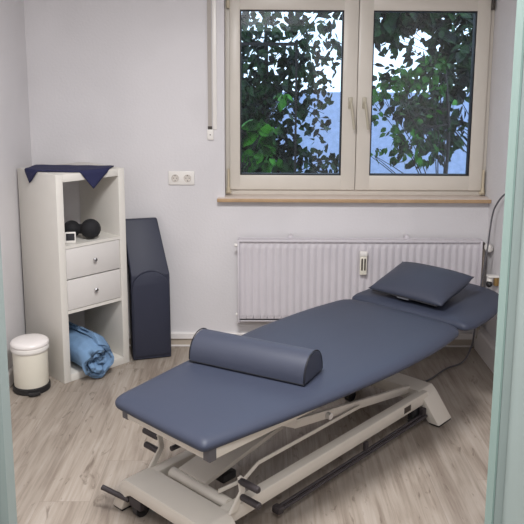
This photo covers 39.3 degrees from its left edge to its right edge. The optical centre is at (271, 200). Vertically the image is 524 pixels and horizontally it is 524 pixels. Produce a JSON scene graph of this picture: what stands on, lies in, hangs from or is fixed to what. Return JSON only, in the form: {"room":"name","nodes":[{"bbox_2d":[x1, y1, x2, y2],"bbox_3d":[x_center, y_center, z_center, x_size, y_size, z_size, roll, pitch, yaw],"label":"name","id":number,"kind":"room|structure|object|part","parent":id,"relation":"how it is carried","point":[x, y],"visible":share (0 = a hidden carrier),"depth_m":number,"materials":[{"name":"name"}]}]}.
{"room":"examination room","nodes":[
{"label":"examination room","id":0,"kind":"room"},
{"bbox_2d":[0,0,31,370],"bbox_3d":[-1.448,-0.053,2.688,0.150,2.550,3.150,0,10,-1],"label":"wall","id":1,"kind":"structure","parent":0,"point":[15,140],"depth_m":3.93,"materials":[{"name":"white paint"}]},
{"bbox_2d":[8,366,13,387],"bbox_3d":[-1.373,1.104,2.959,0.016,0.078,2.980,0,10,-1],"label":"baseboard","id":2,"kind":"structure","parent":1,"relation":"attached to","point":[10,372],"depth_m":3.89,"materials":[{"name":"white wood"}]},
{"bbox_2d":[9,346,493,523],"bbox_3d":[-0.030,1.484,1.220,3.273,0.050,6.600,0,10,-1],"label":"floor","id":3,"kind":"structure","parent":0,"point":[71,439],"depth_m":3.18,"materials":[{"name":"beige laminate"}]},
{"bbox_2d":[10,333,50,396],"bbox_3d":[-1.253,0.849,3.825,0.194,0.279,0.199,3,10,17],"label":"pedal bin","id":4,"kind":"object","parent":3,"relation":"on","point":[29,352],"visible":1,"depth_m":3.76,"materials":[{"name":"white plastic"}]},
{"bbox_3d":[-1.252,0.729,3.806,0.194,0.036,0.194,-4,11,-24],"label":"bin lid","id":5,"kind":"part","parent":4,"relation":"part of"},
{"bbox_2d":[17,162,129,383],"bbox_3d":[-1.087,0.377,4.089,0.409,1.120,0.420,10,14,42],"label":"shelf unit","id":6,"kind":"object","parent":3,"relation":"on","point":[61,279],"visible":0.87,"depth_m":3.97,"materials":[{"name":"wood"}]},
{"bbox_3d":[-1.224,0.400,3.959,0.390,1.120,0.040,10,14,42],"label":"panel","id":7,"kind":"part","parent":6,"relation":"part of","materials":[{"name":"white wood"}]},
{"bbox_2d":[24,164,113,188],"bbox_3d":[-1.089,-0.125,3.944,0.443,0.102,0.238,1,10,3],"label":"folded cloth","id":8,"kind":"object","parent":6,"relation":"on","point":[93,174],"visible":1,"depth_m":3.89,"materials":[{"name":"blue fabric"}]},
{"bbox_2d":[65,232,75,242],"bbox_3d":[-1.063,0.195,3.892,0.056,0.058,0.036,-2,10,-11],"label":"digital clock","id":9,"kind":"object","parent":6,"relation":"on","point":[70,237],"visible":0.98,"depth_m":3.88,"materials":[{"name":"white plastic"}]},
{"bbox_3d":[-1.090,-0.156,4.002,0.390,0.040,0.340,10,14,42],"label":"panel","id":10,"kind":"part","parent":6,"relation":"part of","materials":[{"name":"white wood"}]},
{"bbox_2d":[64,219,100,238],"bbox_3d":[-1.029,0.152,3.986,0.213,0.108,0.108,2,10,9],"label":"dumbbell","id":11,"kind":"object","parent":6,"relation":"on","point":[90,228],"visible":0.88,"depth_m":3.95,"materials":[{"name":"black plastic"}]},
{"bbox_2d":[69,321,113,377],"bbox_3d":[-1.039,0.822,4.051,0.365,0.235,0.196,10,14,42],"label":"rolled blanket","id":12,"kind":"object","parent":6,"relation":"in","point":[90,350],"visible":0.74,"depth_m":3.96,"materials":[{"name":"blue fabric"}]},
{"bbox_3d":[-1.083,0.295,4.072,0.356,0.162,0.334,10,14,42],"label":"drawer","id":13,"kind":"part","parent":6,"relation":"part of","materials":[{"name":"white wood"}]},
{"bbox_3d":[-1.085,0.461,4.102,0.356,0.162,0.334,10,14,42],"label":"drawer","id":14,"kind":"part","parent":6,"relation":"part of","materials":[{"name":"white wood"}]},
{"bbox_3d":[-1.097,0.908,4.190,0.390,0.040,0.340,10,14,42],"label":"panel","id":15,"kind":"part","parent":6,"relation":"part of","materials":[{"name":"white wood"}]},
{"bbox_3d":[-0.963,0.353,4.232,0.390,1.120,0.040,10,14,42],"label":"panel","id":16,"kind":"part","parent":6,"relation":"part of","materials":[{"name":"white wood"}]},
{"bbox_2d":[125,217,170,359],"bbox_3d":[-0.716,0.509,4.257,0.253,0.802,0.196,-3,10,-17],"label":"pad","id":17,"kind":"object","parent":3,"relation":"on","point":[148,271],"visible":0.94,"depth_m":4.20,"materials":[{"name":"blue leather"}]},
{"bbox_3d":[-0.688,0.646,4.209,0.202,0.495,0.042,-3,10,-17],"label":"raised panel","id":18,"kind":"part","parent":17,"relation":"part of","materials":[{"name":"blue leather"}]},
{"bbox_2d":[101,283,498,523],"bbox_3d":[0.342,0.832,3.353,0.744,0.497,2.235,9,13,42],"label":"couch","id":19,"kind":"object","parent":3,"relation":"on","point":[220,416],"visible":0.92,"depth_m":2.83,"materials":[{"name":"blue leather"}]},
{"bbox_3d":[0.002,0.973,3.294,0.044,0.057,1.340,9,13,42],"label":"rail","id":20,"kind":"part","parent":19,"relation":"part of","materials":[{"name":"beige metal"}]},
{"bbox_3d":[0.116,0.698,3.078,0.600,0.039,1.502,9,13,42],"label":"table frame","id":21,"kind":"part","parent":19,"relation":"part of","materials":[{"name":"beige metal"}]},
{"bbox_3d":[0.102,0.840,3.152,0.150,0.267,1.183,9,13,42],"label":"lift plate","id":22,"kind":"part","parent":19,"relation":"part of","materials":[{"name":"beige metal"}]},
{"bbox_2d":[189,328,322,385],"bbox_3d":[-0.064,0.603,2.911,0.513,0.109,0.174,5,11,27],"label":"bolster","id":23,"kind":"object","parent":19,"relation":"on","point":[292,364],"visible":1,"depth_m":2.84,"materials":[{"name":"blue leather"}]},
{"bbox_2d":[115,299,458,451],"bbox_3d":[0.125,0.656,3.081,0.744,0.043,1.590,9,13,42],"label":"cushion","id":24,"kind":"object","parent":19,"relation":"on","point":[362,343],"depth_m":2.82,"materials":[{"name":"blue leather"}]},
{"bbox_3d":[0.101,0.970,2.906,0.006,0.051,0.850,9,13,42],"label":"linkage rod","id":25,"kind":"part","parent":19,"relation":"part of","materials":[{"name":"beige metal"}]},
{"bbox_3d":[0.282,1.020,3.042,0.044,0.057,1.340,9,13,42],"label":"rail","id":26,"kind":"part","parent":19,"relation":"part of","materials":[{"name":"beige metal"}]},
{"bbox_3d":[0.294,0.853,3.130,0.016,0.294,1.099,9,13,42],"label":"scissor arm","id":27,"kind":"part","parent":19,"relation":"part of"},
{"bbox_2d":[369,261,473,306],"bbox_3d":[0.780,0.429,3.834,0.440,0.134,0.323,10,14,43],"label":"pillow","id":28,"kind":"object","parent":19,"relation":"on","point":[422,283],"visible":1,"depth_m":3.77,"materials":[{"name":"blue leather"}]},
{"bbox_2d":[352,283,498,330],"bbox_3d":[0.883,0.513,3.895,0.702,0.043,0.636,9,14,42],"label":"cushion","id":29,"kind":"object","parent":19,"relation":"on","point":[474,305],"depth_m":3.70,"materials":[{"name":"blue leather"}]},
{"bbox_2d":[24,0,488,346],"bbox_3d":[-0.127,-0.347,4.400,2.823,2.550,0.300,0,10,-1],"label":"wall","id":30,"kind":"structure","parent":0,"point":[117,83],"depth_m":4.25,"materials":[{"name":"white paint"}]},
{"bbox_2d":[168,171,193,184],"bbox_3d":[-0.522,-0.129,4.275,0.151,0.080,0.014,0,10,-1],"label":"double socket","id":31,"kind":"object","parent":30,"relation":"attached to","point":[174,177],"visible":1,"depth_m":4.27,"materials":[{"name":"white plastic"}]},
{"bbox_2d":[207,0,216,139],"bbox_3d":[-0.337,-0.777,4.163,0.056,0.870,0.014,0,10,-1],"label":"belt","id":32,"kind":"object","parent":30,"relation":"attached to","point":[212,76],"visible":1,"depth_m":4.17,"materials":[{"name":"white plastic"}]},
{"bbox_3d":[-0.349,-0.379,4.234,0.036,0.060,0.012,0,10,-1],"label":"winder plate","id":33,"kind":"part","parent":32,"relation":"part of","materials":[{"name":"white plastic"}]},
{"bbox_2d":[129,332,472,339],"bbox_3d":[-0.087,0.818,4.444,2.613,0.037,0.018,0,10,-1],"label":"baseboard","id":34,"kind":"structure","parent":30,"relation":"attached to","point":[174,335],"depth_m":4.43,"materials":[{"name":"white wood"}]},
{"bbox_2d":[129,338,472,344],"bbox_3d":[-0.083,0.856,4.457,2.623,0.042,0.006,0,10,-1],"label":"trim","id":35,"kind":"structure","parent":30,"relation":"attached to","point":[173,341],"depth_m":4.45,"materials":[{"name":"white wood"}]},
{"bbox_2d":[129,344,472,346],"bbox_3d":[-0.083,0.882,4.458,2.623,0.010,0.012,0,10,-1],"label":"trim","id":36,"kind":"structure","parent":30,"relation":"attached to","point":[129,344],"depth_m":4.46,"materials":[{"name":"white wood"}]},
{"bbox_2d":[217,194,490,202],"bbox_3d":[0.485,-0.010,4.347,1.598,0.022,0.161,0,10,-1],"label":"windowsill","id":37,"kind":"structure","parent":30,"relation":"attached to","point":[228,197],"depth_m":4.28,"materials":[{"name":"brown wood"}]},
{"bbox_2d":[225,0,494,194],"bbox_3d":[0.509,-0.618,4.300,1.555,1.193,0.144,0,10,-1],"label":"window","id":38,"kind":"structure","parent":30,"relation":"in","point":[354,177],"depth_m":4.30,"materials":[{"name":"white plastic"}]},
{"bbox_3d":[0.468,-0.506,4.277,0.032,0.186,0.067,-3,11,-19],"label":"handle","id":39,"kind":"part","parent":38,"relation":"part of","materials":[{"name":"beige metal"}]},
{"bbox_3d":[0.550,-0.506,4.278,0.032,0.186,0.067,-3,11,-19],"label":"handle","id":40,"kind":"part","parent":38,"relation":"part of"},
{"bbox_2d":[234,234,492,338],"bbox_3d":[0.532,0.523,4.330,1.493,0.632,0.145,0,10,-1],"label":"radiator","id":41,"kind":"object","parent":30,"relation":"attached to","point":[278,278],"visible":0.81,"depth_m":4.28,"materials":[{"name":"white metal"}]},
{"bbox_3d":[-0.190,0.471,4.312,0.012,0.496,0.072,0,10,-1],"label":"panel","id":42,"kind":"part","parent":41,"relation":"part of","materials":[{"name":"white metal"}]},
{"bbox_2d":[237,237,482,242],"bbox_3d":[0.516,0.233,4.278,1.421,0.016,0.071,0,10,-1],"label":"grille","id":43,"kind":"object","parent":41,"relation":"attached to","point":[240,239],"depth_m":4.25,"materials":[{"name":"white metal"}]},
{"bbox_3d":[0.514,0.478,4.298,1.397,0.488,0.018,0,10,-1],"label":"panel","id":44,"kind":"part","parent":41,"relation":"part of","materials":[{"name":"white metal"}]},
{"bbox_2d":[359,251,367,274],"bbox_3d":[0.534,0.363,4.251,0.044,0.140,0.026,0,10,-1],"label":"meter","id":45,"kind":"object","parent":41,"relation":"attached to","point":[363,254],"visible":1,"depth_m":4.24,"materials":[{"name":"white plastic"}]},
{"bbox_3d":[1.219,0.477,4.325,0.012,0.496,0.072,0,10,-1],"label":"panel","id":46,"kind":"part","parent":41,"relation":"part of","materials":[{"name":"white metal"}]},
{"bbox_3d":[1.257,0.276,4.247,0.046,0.046,0.056,0,10,-1],"label":"thermostat knob","id":47,"kind":"part","parent":41,"relation":"part of","materials":[{"name":"white plastic"}]},
{"bbox_2d":[482,0,516,340],"bbox_3d":[1.373,-0.066,2.863,0.150,2.550,3.450,0,10,-1],"label":"wall","id":48,"kind":"structure","parent":0,"point":[505,10],"depth_m":4.16,"materials":[{"name":"white paint"}]},
{"bbox_2d":[426,194,504,381],"bbox_3d":[0.983,0.456,3.967,0.607,1.035,0.375,-2,10,-11],"label":"power cord","id":49,"kind":"object","parent":48,"relation":"attached to","point":[503,195],"visible":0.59,"depth_m":4.15,"materials":[{"name":"grey plastic"}]},
{"bbox_2d":[474,326,495,373],"bbox_3d":[1.268,1.088,2.980,0.048,0.135,2.982,0,10,-1],"label":"baseboard","id":50,"kind":"structure","parent":48,"relation":"attached to","point":[484,344],"depth_m":4.24,"materials":[{"name":"white wood"}]},
{"bbox_2d":[486,274,498,286],"bbox_3d":[1.248,0.458,4.153,0.070,0.066,0.052,0,10,-1],"label":"wall fitting","id":51,"kind":"object","parent":48,"relation":"attached to","point":[490,277],"visible":1,"depth_m":4.14,"materials":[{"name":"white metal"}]},
{"bbox_3d":[1.253,0.429,4.152,0.062,0.009,0.046,0,10,-1],"label":"white plate","id":52,"kind":"part","parent":51,"relation":"part of","materials":[{"name":"plastic"}]},
{"bbox_3d":[-0.024,0.213,1.230,2.973,2.550,0.140,0,10,-1],"label":"wall","id":53,"kind":"structure","parent":0,"visible":0},
{"bbox_2d":[0,56,523,523],"bbox_3d":[-0.033,0.391,1.259,1.022,2.090,0.156,0,10,-1],"label":"door frame","id":54,"kind":"structure","parent":53,"relation":"in","point":[509,491],"depth_m":1.27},
{"bbox_2d":[484,0,523,523],"bbox_3d":[0.403,0.417,1.325,0.004,2.020,0.038,0,10,-1],"label":"door frame","id":55,"kind":"structure","parent":53,"relation":"attached to","point":[519,27],"depth_m":1.27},
{"label":"outside","id":56,"kind":"structure","parent":0,"visible":0},
{"bbox_3d":[0.410,0.596,9.151,19.000,0.150,8.680,0,10,-1],"label":"ground","id":57,"kind":"structure","parent":56,"visible":0},
{"bbox_2d":[242,92,292,172],"bbox_3d":[-0.096,0.199,5.322,0.464,1.956,0.363,7,12,34],"label":"leafy shrub","id":58,"kind":"object","parent":57,"relation":"on","point":[266,148],"visible":0.59,"depth_m":5.18,"materials":[{"name":"green plant"}]},
{"bbox_2d":[242,40,297,172],"bbox_3d":[-0.164,-0.039,5.622,0.708,2.320,0.016,0,10,-1],"label":"trellis","id":59,"kind":"object","parent":57,"relation":"on","point":[295,44],"visible":0.5,"depth_m":5.44,"materials":[{"name":"black metal"}]},
{"bbox_3d":[0.182,-0.038,5.625,0.016,2.320,0.016,0,10,-1],"label":"post","id":60,"kind":"part","parent":59,"relation":"part of","materials":[{"name":"grey metal"}]},
{"bbox_2d":[241,12,340,172],"bbox_3d":[0.045,-0.286,6.006,1.279,2.676,0.657,0,10,-1],"label":"leafy shrub","id":61,"kind":"object","parent":57,"relation":"on","point":[266,90],"visible":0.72,"depth_m":5.85,"materials":[{"name":"green plant"}]},
{"bbox_2d":[242,12,340,156],"bbox_3d":[-0.091,-0.790,7.790,1.767,3.048,0.969,0,10,-1],"label":"tree","id":62,"kind":"object","parent":57,"relation":"on","point":[293,19],"visible":0.1,"depth_m":7.64,"materials":[{"name":"green plant"}]},
{"bbox_2d":[269,92,469,173],"bbox_3d":[2.304,-0.615,10.441,11.200,1.810,0.250,0,10,-1],"label":"wall","id":63,"kind":"structure","parent":57,"relation":"on","point":[457,165],"depth_m":10.26,"materials":[{"name":"blue paint"}]},
{"bbox_2d":[339,13,473,164],"bbox_3d":[1.285,-0.472,6.587,1.417,2.857,0.727,0,10,-1],"label":"tree","id":64,"kind":"object","parent":57,"relation":"on","point":[392,26],"visible":0.58,"depth_m":6.38,"materials":[{"name":"green plant"}]},
{"bbox_2d":[371,52,456,173],"bbox_3d":[0.984,0.032,5.494,0.759,2.239,0.365,0,10,-1],"label":"bush","id":65,"kind":"object","parent":57,"relation":"on","point":[406,82],"visible":0.9,"depth_m":5.34,"materials":[{"name":"green plant"}]},
{"bbox_2d":[444,18,469,105],"bbox_3d":[2.014,-0.843,7.857,2.150,3.155,0.865,0,10,-1],"label":"tree","id":66,"kind":"object","parent":57,"relation":"on","point":[459,35],"visible":0.02,"depth_m":7.87,"materials":[{"name":"green plant"}]}
]}

